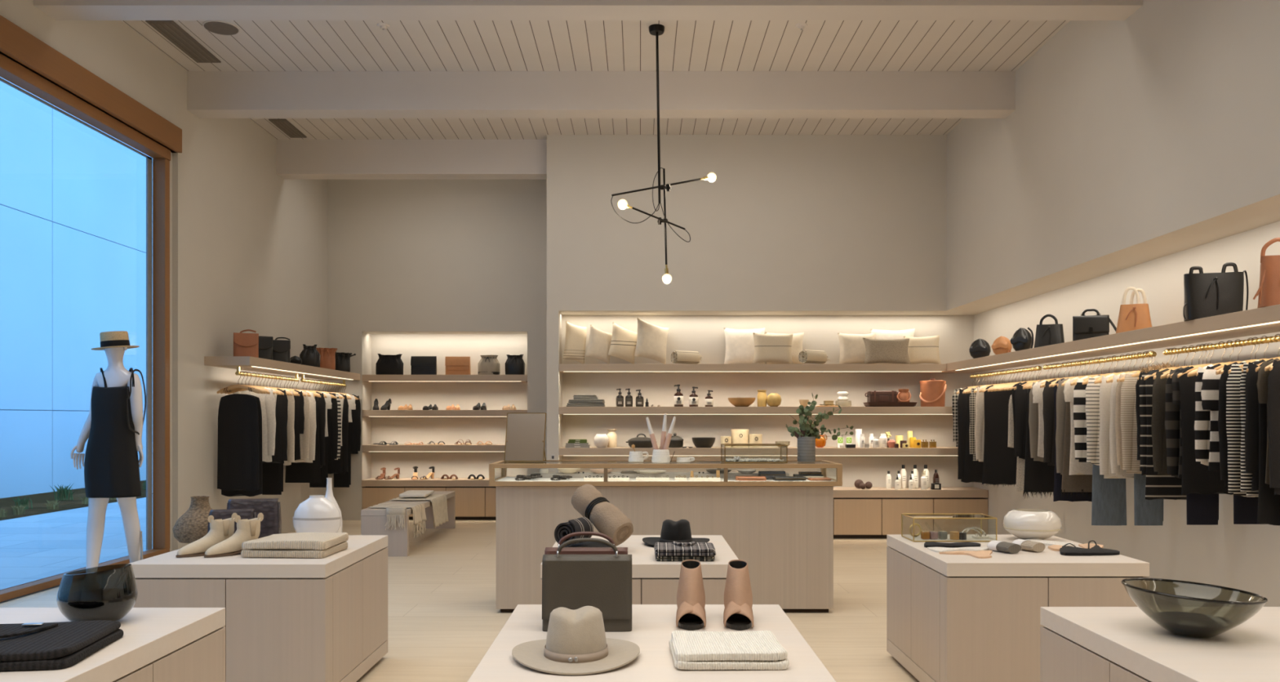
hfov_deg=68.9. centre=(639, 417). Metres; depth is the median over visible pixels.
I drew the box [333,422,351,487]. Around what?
trousers
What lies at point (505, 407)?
shoe
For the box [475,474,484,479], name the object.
sandal
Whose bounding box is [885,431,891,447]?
reed diffuser
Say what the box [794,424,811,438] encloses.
sprigs
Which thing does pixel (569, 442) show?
book
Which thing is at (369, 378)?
wall shelf
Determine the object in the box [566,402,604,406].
folded towel
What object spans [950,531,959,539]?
wood cuff
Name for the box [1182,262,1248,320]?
tote bag
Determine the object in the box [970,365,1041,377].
rail
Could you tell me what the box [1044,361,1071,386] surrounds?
hanger
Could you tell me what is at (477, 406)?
shoe
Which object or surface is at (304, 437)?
sweater
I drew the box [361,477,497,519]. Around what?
base cabinet
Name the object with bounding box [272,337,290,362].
backpack
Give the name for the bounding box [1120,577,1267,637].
bowl
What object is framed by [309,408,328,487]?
trousers
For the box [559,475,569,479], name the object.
bracelet
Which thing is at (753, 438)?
canister
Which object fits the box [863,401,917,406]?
tray
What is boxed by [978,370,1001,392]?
hanger
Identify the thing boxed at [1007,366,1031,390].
hanger
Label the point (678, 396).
pump bottle
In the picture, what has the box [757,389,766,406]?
ribbed vase
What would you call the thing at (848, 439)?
soap box
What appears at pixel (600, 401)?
folded towel
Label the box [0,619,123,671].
sweater
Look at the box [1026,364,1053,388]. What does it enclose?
hanger
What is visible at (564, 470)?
dish
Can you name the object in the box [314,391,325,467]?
cardigan
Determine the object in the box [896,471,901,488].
lotion bottle
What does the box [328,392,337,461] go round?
sweater
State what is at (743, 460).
pebbles
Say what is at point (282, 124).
ceiling vent
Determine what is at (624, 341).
cushion
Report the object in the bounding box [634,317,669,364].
cushion
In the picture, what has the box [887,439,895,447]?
pomander
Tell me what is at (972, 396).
shirt
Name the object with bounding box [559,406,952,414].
wall shelf
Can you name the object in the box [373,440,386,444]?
sandal
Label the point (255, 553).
sweater
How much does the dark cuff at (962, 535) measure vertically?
0.035 m
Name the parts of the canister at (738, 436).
lid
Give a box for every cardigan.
[283,388,294,465]
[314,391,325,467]
[351,394,360,453]
[957,386,983,482]
[1028,380,1044,462]
[1115,372,1131,470]
[1217,361,1238,486]
[1267,360,1279,494]
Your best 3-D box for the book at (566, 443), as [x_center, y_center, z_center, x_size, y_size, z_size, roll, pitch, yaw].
[-0.703,0.292,10.470,0.250,0.024,0.201,0,0,-2]
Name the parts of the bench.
leg, seat, leg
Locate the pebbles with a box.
[725,457,784,462]
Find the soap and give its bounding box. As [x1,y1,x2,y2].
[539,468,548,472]
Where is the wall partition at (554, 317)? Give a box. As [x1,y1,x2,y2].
[546,134,562,471]
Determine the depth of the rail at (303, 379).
11.27 m
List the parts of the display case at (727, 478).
glass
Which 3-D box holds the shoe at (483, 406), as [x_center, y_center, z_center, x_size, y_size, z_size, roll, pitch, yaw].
[-2.082,-0.156,12.420,0.081,0.102,0.240,0,0,-6]
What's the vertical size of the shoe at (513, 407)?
0.080 m
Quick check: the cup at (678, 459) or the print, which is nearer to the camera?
the cup at (678, 459)
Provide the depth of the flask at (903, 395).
10.39 m
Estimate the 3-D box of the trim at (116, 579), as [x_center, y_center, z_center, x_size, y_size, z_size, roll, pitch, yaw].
[-3.425,1.265,4.240,1.350,0.150,8.080,0,0,0]
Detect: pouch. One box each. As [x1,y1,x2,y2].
[735,475,766,480]
[758,471,786,478]
[773,475,806,480]
[807,477,831,480]
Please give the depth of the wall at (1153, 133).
6.66 m
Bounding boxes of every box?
[720,443,787,462]
[823,400,834,405]
[836,436,843,447]
[844,444,855,447]
[845,436,851,444]
[865,442,869,447]
[901,513,997,542]
[930,483,941,489]
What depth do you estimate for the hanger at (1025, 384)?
8.47 m
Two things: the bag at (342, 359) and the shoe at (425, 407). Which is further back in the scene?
the shoe at (425, 407)
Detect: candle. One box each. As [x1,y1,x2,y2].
[645,417,658,449]
[660,413,666,449]
[662,416,675,449]
[895,435,902,447]
[899,440,906,447]
[902,442,908,448]
[906,431,912,447]
[910,436,915,447]
[913,439,920,448]
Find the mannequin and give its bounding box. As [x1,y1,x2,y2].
[70,330,143,590]
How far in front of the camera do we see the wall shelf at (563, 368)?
10.35 m
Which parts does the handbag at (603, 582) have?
handle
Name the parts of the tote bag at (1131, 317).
handle, handle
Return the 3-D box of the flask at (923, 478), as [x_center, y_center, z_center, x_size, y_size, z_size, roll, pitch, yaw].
[3.180,0.692,10.449,0.068,0.212,0.070,0,0,0]
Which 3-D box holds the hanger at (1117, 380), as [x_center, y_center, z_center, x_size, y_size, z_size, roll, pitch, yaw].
[3.620,-0.366,6.679,0.410,0.221,0.018,0,0,-1]
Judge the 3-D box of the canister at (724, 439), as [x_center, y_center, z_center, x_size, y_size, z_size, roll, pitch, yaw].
[0.972,0.271,10.548,0.124,0.125,0.126,0,0,0]
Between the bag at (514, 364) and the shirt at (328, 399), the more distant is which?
the bag at (514, 364)
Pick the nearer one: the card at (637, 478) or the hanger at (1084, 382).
the card at (637, 478)
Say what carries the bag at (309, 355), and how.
on the wall shelf at (245, 362)
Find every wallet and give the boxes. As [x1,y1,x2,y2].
[792,473,823,479]
[798,471,821,474]
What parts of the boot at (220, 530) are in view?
elastic panel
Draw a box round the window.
[0,14,182,601]
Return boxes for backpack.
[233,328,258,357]
[258,335,273,359]
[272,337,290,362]
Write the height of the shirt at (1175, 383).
0.717 m
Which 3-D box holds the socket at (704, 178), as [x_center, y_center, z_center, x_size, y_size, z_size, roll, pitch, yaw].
[0.534,-2.001,7.787,0.071,0.038,0.031,0,0,-13]
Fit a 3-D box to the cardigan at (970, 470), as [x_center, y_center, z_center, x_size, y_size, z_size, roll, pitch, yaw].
[3.620,0.182,10.000,0.440,1.024,0.036,0,0,0]
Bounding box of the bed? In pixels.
[0,480,152,520]
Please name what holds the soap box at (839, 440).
on the wall shelf at (592, 451)
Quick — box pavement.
[0,497,152,590]
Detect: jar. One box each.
[651,448,670,462]
[836,391,848,399]
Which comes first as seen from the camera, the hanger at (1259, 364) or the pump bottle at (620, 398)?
the hanger at (1259, 364)
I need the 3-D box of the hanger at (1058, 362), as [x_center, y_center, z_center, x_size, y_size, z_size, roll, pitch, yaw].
[3.620,-0.366,8.079,0.410,0.221,0.018,0,0,1]
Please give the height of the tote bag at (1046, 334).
0.292 m
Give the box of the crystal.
[733,455,740,459]
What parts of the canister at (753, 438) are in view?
lid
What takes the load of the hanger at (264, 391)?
hanging from the rail at (237, 372)
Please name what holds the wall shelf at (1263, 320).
attached to the wall at (1243, 557)
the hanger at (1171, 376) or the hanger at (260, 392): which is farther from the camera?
the hanger at (260, 392)
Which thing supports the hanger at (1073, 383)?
hanging from the rail at (1152, 353)
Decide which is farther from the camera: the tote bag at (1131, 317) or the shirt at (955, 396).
the shirt at (955, 396)
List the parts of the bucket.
lid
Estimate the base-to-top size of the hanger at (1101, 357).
0.221 m
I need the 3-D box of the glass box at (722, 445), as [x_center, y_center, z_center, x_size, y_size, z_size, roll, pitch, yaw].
[0.804,0.250,6.610,0.437,0.128,0.286,0,0,0]
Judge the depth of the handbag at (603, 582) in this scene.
2.86 m
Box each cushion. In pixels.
[562,320,586,364]
[585,324,612,364]
[607,322,636,364]
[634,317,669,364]
[724,327,764,364]
[752,332,793,364]
[764,332,804,364]
[837,332,876,364]
[862,337,911,364]
[870,328,915,364]
[903,334,941,364]
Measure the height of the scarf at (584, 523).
0.126 m
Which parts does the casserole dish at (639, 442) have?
lid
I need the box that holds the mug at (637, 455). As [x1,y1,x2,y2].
[628,450,648,462]
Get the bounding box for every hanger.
[217,370,259,393]
[220,370,263,393]
[224,371,266,394]
[227,371,270,394]
[240,372,274,394]
[263,373,284,395]
[269,373,289,395]
[272,374,292,395]
[276,374,297,395]
[279,375,299,395]
[301,379,320,397]
[318,379,336,398]
[962,373,984,393]
[964,372,986,393]
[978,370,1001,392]
[982,369,1006,391]
[987,368,1011,391]
[991,368,1014,391]
[994,368,1017,391]
[997,368,1021,391]
[1000,367,1024,391]
[1004,367,1028,390]
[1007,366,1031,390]
[1015,365,1041,388]
[1022,364,1048,389]
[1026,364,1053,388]
[1040,361,1067,387]
[1040,362,1061,384]
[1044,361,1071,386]
[1048,360,1075,386]
[1052,360,1080,386]
[1057,360,1085,386]
[1061,359,1089,386]
[1070,357,1099,385]
[1073,358,1094,381]
[1075,356,1104,385]
[1082,355,1112,384]
[1087,355,1117,383]
[1093,354,1126,383]
[1100,353,1131,382]
[1106,352,1137,382]
[1111,351,1143,382]
[1116,351,1149,382]
[1119,351,1152,382]
[1122,350,1155,382]
[1140,347,1174,379]
[1143,347,1177,379]
[1153,346,1188,379]
[1160,345,1195,378]
[1166,344,1203,377]
[1169,343,1206,377]
[1177,342,1213,377]
[1186,341,1226,377]
[1194,343,1210,367]
[1195,340,1234,376]
[1213,338,1242,369]
[1215,337,1255,374]
[1219,337,1259,374]
[1227,335,1268,373]
[1241,333,1279,372]
[1246,334,1279,371]
[1264,363,1272,370]
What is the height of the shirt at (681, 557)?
0.024 m
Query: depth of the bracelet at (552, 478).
6.50 m
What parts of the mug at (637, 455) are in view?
handle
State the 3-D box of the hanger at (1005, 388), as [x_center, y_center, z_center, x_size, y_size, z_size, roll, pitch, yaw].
[3.620,-0.366,8.759,0.410,0.221,0.019,0,0,-2]
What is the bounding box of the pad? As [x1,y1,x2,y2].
[620,471,639,473]
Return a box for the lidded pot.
[668,432,683,447]
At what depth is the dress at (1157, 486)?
6.31 m
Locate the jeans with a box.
[1133,473,1163,525]
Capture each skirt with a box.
[284,397,320,482]
[1015,456,1025,491]
[1091,463,1126,525]
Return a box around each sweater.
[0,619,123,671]
[240,541,347,558]
[241,532,348,550]
[262,387,288,462]
[294,390,316,462]
[296,390,310,460]
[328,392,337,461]
[328,393,348,473]
[332,392,341,459]
[974,385,986,461]
[1014,381,1031,458]
[1042,378,1056,465]
[1055,377,1069,474]
[1073,375,1088,462]
[1085,374,1101,465]
[1098,373,1133,478]
[1109,372,1133,476]
[1120,371,1141,473]
[1138,369,1155,472]
[1151,368,1171,475]
[1164,367,1182,477]
[1194,364,1213,465]
[1226,360,1257,497]
[1240,360,1259,496]
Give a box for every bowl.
[692,437,715,447]
[728,397,755,406]
[799,399,808,406]
[1002,508,1062,539]
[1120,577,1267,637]
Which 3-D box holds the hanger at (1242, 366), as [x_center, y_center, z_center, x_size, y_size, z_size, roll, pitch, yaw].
[3.620,-0.366,5.410,0.410,0.221,0.018,0,0,1]
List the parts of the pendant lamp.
cord, arm, cord, stem, arm, arm, cord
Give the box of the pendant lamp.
[610,23,716,280]
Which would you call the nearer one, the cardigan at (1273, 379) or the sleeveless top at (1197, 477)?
the cardigan at (1273, 379)
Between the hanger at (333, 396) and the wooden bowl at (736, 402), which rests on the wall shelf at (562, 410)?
the wooden bowl at (736, 402)
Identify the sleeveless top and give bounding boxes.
[268,387,276,408]
[336,392,343,445]
[1011,382,1021,456]
[1178,365,1233,494]
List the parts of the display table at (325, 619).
panel, panel, corner panel, door, rail, door, panel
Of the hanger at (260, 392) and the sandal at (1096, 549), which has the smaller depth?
the sandal at (1096, 549)
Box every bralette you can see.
[1026,538,1075,546]
[1048,544,1062,551]
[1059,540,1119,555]
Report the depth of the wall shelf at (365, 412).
12.25 m
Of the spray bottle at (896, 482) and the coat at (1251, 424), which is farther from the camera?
the spray bottle at (896, 482)
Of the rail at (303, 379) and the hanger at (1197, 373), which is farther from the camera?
the rail at (303, 379)
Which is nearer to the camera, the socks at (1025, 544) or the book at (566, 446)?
the socks at (1025, 544)
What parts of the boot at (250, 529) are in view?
elastic panel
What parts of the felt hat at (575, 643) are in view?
crown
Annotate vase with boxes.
[56,563,137,621]
[173,495,212,542]
[293,494,341,532]
[594,433,608,447]
[607,429,617,447]
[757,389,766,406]
[766,392,781,406]
[797,436,815,462]
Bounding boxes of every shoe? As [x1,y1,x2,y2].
[373,398,378,409]
[380,398,391,409]
[397,404,407,409]
[406,404,412,409]
[422,404,432,409]
[431,404,438,409]
[445,404,454,409]
[453,404,460,409]
[472,402,480,409]
[480,402,486,409]
[502,404,510,409]
[510,404,515,409]
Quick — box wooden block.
[715,470,719,477]
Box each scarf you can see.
[554,516,593,546]
[1022,389,1054,497]
[1061,401,1092,497]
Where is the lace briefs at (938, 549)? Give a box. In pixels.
[927,546,989,552]
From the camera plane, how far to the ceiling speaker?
7.48 m
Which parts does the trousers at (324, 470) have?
leg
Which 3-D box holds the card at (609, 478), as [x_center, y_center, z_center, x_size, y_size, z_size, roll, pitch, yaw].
[-0.149,0.426,6.500,0.149,0.018,0.080,0,0,0]
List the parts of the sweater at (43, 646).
zip pull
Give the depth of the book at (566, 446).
10.37 m
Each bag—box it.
[125,368,146,434]
[207,508,256,533]
[226,497,281,537]
[290,355,302,364]
[299,343,319,367]
[315,347,337,369]
[335,351,355,372]
[375,353,403,374]
[410,355,436,374]
[444,356,470,374]
[477,355,500,374]
[505,354,524,374]
[968,338,991,358]
[991,335,1012,354]
[1010,327,1033,351]
[1034,314,1064,347]
[1115,286,1151,333]
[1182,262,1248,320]
[1253,237,1279,307]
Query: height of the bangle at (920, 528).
0.075 m
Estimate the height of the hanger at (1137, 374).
0.221 m
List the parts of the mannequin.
support rod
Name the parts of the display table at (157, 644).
door, door, panel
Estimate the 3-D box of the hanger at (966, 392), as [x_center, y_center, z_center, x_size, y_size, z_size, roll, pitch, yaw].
[3.620,-0.366,9.799,0.410,0.221,0.018,0,0,3]
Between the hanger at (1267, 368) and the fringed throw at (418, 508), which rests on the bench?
the fringed throw at (418, 508)
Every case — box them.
[488,459,842,485]
[864,390,897,401]
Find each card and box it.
[583,477,603,480]
[608,477,629,480]
[635,477,669,480]
[674,477,687,480]
[688,477,720,480]
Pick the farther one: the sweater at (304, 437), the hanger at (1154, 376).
the sweater at (304, 437)
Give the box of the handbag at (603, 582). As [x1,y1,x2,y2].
[542,537,631,631]
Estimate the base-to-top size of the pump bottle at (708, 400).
0.185 m
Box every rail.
[235,366,298,381]
[300,374,346,386]
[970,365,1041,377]
[1042,351,1156,369]
[1163,335,1279,355]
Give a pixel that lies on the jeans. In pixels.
(1146, 512)
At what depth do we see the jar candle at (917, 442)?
10.39 m
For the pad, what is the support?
on the display case at (727, 478)
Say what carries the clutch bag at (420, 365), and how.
on the wall shelf at (369, 378)
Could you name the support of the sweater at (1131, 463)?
hanging from the hanger at (1137, 374)
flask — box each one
[896,388,911,401]
[920,470,927,488]
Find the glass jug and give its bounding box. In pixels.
[815,434,826,447]
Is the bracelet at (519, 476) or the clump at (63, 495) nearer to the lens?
the bracelet at (519, 476)
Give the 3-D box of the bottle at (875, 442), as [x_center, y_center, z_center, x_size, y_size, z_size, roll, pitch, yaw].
[2.635,0.273,10.419,0.068,0.120,0.069,0,0,0]
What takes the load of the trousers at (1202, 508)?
hanging from the hanger at (1171, 376)
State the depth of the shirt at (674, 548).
4.27 m
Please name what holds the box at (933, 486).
on the base cabinet at (874, 512)
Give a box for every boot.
[175,512,237,557]
[204,512,263,557]
[675,559,706,630]
[723,559,753,630]
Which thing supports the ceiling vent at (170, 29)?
in the ceiling
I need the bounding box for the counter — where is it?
[496,485,833,612]
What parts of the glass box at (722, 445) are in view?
pane, lid pane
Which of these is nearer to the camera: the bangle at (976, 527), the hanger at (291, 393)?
the bangle at (976, 527)
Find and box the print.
[837,436,843,443]
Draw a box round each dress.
[217,386,259,491]
[221,387,262,496]
[982,384,1017,484]
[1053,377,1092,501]
[1145,368,1186,499]
[1257,358,1279,525]
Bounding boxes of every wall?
[0,0,327,603]
[0,76,152,497]
[327,179,371,519]
[362,179,527,333]
[371,333,527,477]
[527,179,546,475]
[558,134,946,315]
[562,315,973,486]
[934,0,1279,315]
[973,220,1279,606]
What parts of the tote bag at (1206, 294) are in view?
handle, handle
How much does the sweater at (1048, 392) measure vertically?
0.732 m
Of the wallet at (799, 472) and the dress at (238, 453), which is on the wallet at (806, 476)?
the wallet at (799, 472)
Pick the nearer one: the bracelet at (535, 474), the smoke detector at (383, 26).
the bracelet at (535, 474)
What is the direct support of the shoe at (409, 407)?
on the wall shelf at (365, 412)
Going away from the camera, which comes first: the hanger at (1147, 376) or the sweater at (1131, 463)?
the hanger at (1147, 376)
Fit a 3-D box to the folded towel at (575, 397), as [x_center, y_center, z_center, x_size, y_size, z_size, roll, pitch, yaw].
[-0.607,-0.222,10.491,0.280,0.027,0.203,0,0,-3]
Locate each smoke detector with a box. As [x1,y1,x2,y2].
[377,22,389,30]
[795,22,807,30]
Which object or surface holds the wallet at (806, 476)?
in the display case at (727, 478)
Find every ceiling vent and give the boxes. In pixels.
[145,20,221,62]
[268,118,306,137]
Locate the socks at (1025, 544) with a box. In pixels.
[1011,538,1044,551]
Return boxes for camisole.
[1008,395,1013,447]
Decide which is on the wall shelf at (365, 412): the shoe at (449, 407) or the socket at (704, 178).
the shoe at (449, 407)
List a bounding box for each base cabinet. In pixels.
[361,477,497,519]
[833,486,988,537]
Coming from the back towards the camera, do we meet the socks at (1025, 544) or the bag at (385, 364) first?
the bag at (385, 364)
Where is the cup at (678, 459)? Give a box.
[676,457,694,462]
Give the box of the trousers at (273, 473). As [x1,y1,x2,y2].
[262,462,283,494]
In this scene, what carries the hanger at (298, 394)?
hanging from the rail at (237, 372)
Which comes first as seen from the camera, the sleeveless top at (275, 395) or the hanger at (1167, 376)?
the hanger at (1167, 376)
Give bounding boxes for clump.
[0,507,7,517]
[10,504,26,515]
[11,497,32,509]
[45,498,60,509]
[50,484,74,500]
[79,496,88,504]
[142,480,146,489]
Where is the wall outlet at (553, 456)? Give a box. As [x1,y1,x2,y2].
[551,454,555,459]
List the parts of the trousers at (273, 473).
leg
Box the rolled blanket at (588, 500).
[571,484,633,546]
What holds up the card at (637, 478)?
in the display case at (727, 478)
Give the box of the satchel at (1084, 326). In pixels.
[1072,308,1116,340]
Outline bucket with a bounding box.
[919,377,946,406]
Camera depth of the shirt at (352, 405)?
11.93 m
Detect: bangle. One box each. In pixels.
[908,523,921,536]
[961,527,982,536]
[965,526,986,535]
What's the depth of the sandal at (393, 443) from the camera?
12.38 m
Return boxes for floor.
[288,520,1182,681]
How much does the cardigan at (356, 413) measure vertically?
0.777 m
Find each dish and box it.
[557,467,580,473]
[590,468,612,473]
[626,433,657,447]
[633,469,666,473]
[705,469,731,473]
[737,469,755,473]
[972,533,988,538]
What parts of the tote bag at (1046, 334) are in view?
handle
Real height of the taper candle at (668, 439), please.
0.318 m
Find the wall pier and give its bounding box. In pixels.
[150,156,152,548]
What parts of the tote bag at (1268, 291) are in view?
handle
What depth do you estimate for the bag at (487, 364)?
12.35 m
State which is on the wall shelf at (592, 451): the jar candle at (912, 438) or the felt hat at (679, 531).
the jar candle at (912, 438)
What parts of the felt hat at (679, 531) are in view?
crown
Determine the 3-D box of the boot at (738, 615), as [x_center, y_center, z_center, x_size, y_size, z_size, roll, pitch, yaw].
[0.315,0.562,2.990,0.096,0.186,0.230,0,0,5]
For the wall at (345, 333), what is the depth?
12.25 m
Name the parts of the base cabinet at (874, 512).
door, door, door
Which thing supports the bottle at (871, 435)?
on the wall shelf at (592, 451)
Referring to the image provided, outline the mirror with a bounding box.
[504,412,546,461]
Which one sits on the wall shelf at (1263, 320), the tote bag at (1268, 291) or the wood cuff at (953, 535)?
the tote bag at (1268, 291)
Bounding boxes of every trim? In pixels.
[0,567,128,607]
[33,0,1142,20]
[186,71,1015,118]
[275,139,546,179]
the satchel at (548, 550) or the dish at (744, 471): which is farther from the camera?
the dish at (744, 471)
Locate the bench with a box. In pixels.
[360,490,455,555]
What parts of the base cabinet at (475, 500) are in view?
door, door, door, door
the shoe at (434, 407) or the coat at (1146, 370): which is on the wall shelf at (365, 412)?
the shoe at (434, 407)
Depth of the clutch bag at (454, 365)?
12.39 m
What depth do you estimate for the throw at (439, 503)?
10.30 m
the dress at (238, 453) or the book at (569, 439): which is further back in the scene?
the book at (569, 439)
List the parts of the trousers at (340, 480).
leg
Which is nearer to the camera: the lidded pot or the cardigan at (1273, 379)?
the cardigan at (1273, 379)
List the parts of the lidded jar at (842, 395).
lid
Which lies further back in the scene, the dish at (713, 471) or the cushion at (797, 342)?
the cushion at (797, 342)
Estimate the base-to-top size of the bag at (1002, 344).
0.191 m
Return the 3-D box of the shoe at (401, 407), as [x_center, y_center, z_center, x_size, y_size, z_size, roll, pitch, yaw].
[-3.164,-0.146,12.420,0.081,0.080,0.240,0,0,10]
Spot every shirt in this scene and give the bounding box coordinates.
[233,386,275,462]
[293,389,304,460]
[321,391,332,436]
[346,393,355,422]
[653,541,715,555]
[654,555,715,560]
[951,387,963,446]
[968,386,980,460]
[1031,379,1045,457]
[1063,376,1093,475]
[1171,366,1189,478]
[1200,363,1221,470]
[1256,357,1279,484]
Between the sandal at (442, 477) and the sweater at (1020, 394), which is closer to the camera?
the sweater at (1020, 394)
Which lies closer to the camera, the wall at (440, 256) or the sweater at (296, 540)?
the sweater at (296, 540)
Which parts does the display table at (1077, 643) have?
panel, door, door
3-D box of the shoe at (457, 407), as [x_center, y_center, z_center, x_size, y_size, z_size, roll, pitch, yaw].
[-2.430,-0.146,12.420,0.081,0.080,0.240,0,0,-8]
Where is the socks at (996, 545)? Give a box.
[986,539,1021,553]
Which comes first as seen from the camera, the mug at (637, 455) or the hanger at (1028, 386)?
the mug at (637, 455)
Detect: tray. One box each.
[815,404,838,406]
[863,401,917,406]
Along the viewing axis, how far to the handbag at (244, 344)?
9.00 m
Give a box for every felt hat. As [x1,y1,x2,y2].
[511,605,639,675]
[642,519,709,546]
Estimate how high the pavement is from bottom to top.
0.100 m
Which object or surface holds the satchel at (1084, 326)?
on the wall shelf at (1263, 320)
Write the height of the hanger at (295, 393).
0.221 m
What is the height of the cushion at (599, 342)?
0.461 m
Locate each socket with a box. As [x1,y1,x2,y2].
[664,264,668,274]
[700,176,708,180]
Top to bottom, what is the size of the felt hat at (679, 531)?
0.124 m
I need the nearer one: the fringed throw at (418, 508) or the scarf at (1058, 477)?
the scarf at (1058, 477)
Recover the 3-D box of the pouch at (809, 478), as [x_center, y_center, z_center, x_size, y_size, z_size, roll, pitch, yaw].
[1.253,0.427,6.519,0.152,0.014,0.133,0,0,0]
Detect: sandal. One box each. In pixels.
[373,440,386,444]
[374,466,386,479]
[384,467,400,479]
[386,440,398,444]
[411,466,418,479]
[420,466,434,479]
[440,474,449,479]
[448,474,457,479]
[454,439,464,444]
[464,439,471,444]
[467,474,475,479]
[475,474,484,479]
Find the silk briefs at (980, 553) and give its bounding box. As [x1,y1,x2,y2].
[939,550,992,558]
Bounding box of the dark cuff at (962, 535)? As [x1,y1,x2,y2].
[959,531,966,539]
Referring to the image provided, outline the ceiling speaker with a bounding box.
[202,20,239,35]
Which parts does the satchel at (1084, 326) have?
handle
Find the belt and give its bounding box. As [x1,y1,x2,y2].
[924,541,980,547]
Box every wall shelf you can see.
[204,355,359,380]
[362,374,527,382]
[362,409,527,416]
[362,444,505,451]
[559,364,946,373]
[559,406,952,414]
[559,446,958,455]
[937,303,1279,373]
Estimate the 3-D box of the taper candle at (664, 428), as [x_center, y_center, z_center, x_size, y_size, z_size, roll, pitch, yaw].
[0.167,0.135,6.616,0.047,0.338,0.035,0,0,0]
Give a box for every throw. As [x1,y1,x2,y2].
[368,502,426,537]
[389,493,448,528]
[399,489,433,497]
[671,350,702,364]
[798,349,831,364]
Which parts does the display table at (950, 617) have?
panel, door, rail, door, corner panel, panel, panel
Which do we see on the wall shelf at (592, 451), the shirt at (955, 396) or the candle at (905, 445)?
the candle at (905, 445)
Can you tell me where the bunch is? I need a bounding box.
[785,394,853,439]
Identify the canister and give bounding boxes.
[720,435,731,447]
[731,429,748,447]
[749,434,762,447]
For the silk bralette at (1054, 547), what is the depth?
4.64 m
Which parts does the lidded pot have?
lid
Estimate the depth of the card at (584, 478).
6.46 m
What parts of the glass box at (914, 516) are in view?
lid pane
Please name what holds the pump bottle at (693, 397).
on the wall shelf at (562, 410)
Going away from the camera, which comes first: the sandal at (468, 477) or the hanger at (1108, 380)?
the hanger at (1108, 380)
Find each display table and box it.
[0,607,225,681]
[125,534,387,681]
[467,604,835,681]
[540,534,737,604]
[886,534,1149,681]
[1040,606,1279,681]
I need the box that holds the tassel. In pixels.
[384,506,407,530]
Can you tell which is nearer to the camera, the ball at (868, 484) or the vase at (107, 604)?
the vase at (107, 604)
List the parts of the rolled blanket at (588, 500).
cord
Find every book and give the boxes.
[564,444,590,448]
[565,442,588,444]
[568,439,586,440]
[568,440,587,443]
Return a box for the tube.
[855,428,862,447]
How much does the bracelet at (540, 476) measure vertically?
0.027 m
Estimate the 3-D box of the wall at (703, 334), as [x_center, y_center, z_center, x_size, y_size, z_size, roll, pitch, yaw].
[1.574,0.075,10.875,4.952,2.530,0.150,0,0,0]
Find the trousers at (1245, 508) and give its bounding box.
[1233,494,1264,524]
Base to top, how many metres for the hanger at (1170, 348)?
0.221 m
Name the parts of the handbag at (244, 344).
handle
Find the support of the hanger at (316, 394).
hanging from the rail at (303, 379)
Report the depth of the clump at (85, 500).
14.29 m
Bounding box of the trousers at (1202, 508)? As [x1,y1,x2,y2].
[1186,493,1218,524]
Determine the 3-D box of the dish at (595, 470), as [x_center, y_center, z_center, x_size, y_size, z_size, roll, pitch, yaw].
[-0.282,0.389,6.800,0.170,0.028,0.170,0,0,0]
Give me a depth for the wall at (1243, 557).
6.84 m
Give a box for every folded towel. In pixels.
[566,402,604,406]
[568,399,604,403]
[573,394,596,396]
[573,396,598,399]
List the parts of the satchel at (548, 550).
handle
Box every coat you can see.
[1135,361,1186,475]
[1244,359,1265,491]
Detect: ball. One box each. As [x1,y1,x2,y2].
[854,479,863,488]
[859,483,866,488]
[865,481,872,488]
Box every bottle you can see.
[324,477,342,532]
[616,388,623,406]
[625,388,632,406]
[635,389,644,406]
[645,397,648,406]
[674,384,683,406]
[688,386,697,406]
[704,390,713,406]
[859,433,865,447]
[868,433,873,447]
[872,436,879,447]
[879,433,887,447]
[885,471,891,488]
[894,474,899,488]
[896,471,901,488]
[900,464,906,488]
[908,474,913,488]
[911,471,915,488]
[912,464,918,488]
[919,526,929,538]
[920,439,928,447]
[922,464,928,488]
[926,524,937,538]
[928,439,936,447]
[933,469,939,483]
[937,527,947,538]
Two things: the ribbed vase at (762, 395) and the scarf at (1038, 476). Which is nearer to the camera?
the scarf at (1038, 476)
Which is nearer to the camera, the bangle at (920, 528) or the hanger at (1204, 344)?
the bangle at (920, 528)
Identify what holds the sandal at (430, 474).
on the base cabinet at (475, 500)
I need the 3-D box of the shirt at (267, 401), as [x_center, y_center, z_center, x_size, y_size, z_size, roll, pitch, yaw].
[-3.858,0.067,9.329,0.440,0.749,0.035,0,0,0]
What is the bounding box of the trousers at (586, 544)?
[564,541,610,546]
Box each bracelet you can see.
[515,474,526,478]
[515,476,525,480]
[530,472,541,475]
[532,475,542,479]
[550,476,561,480]
[552,474,563,478]
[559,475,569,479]
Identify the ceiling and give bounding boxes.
[121,20,1070,139]
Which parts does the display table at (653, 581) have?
panel, panel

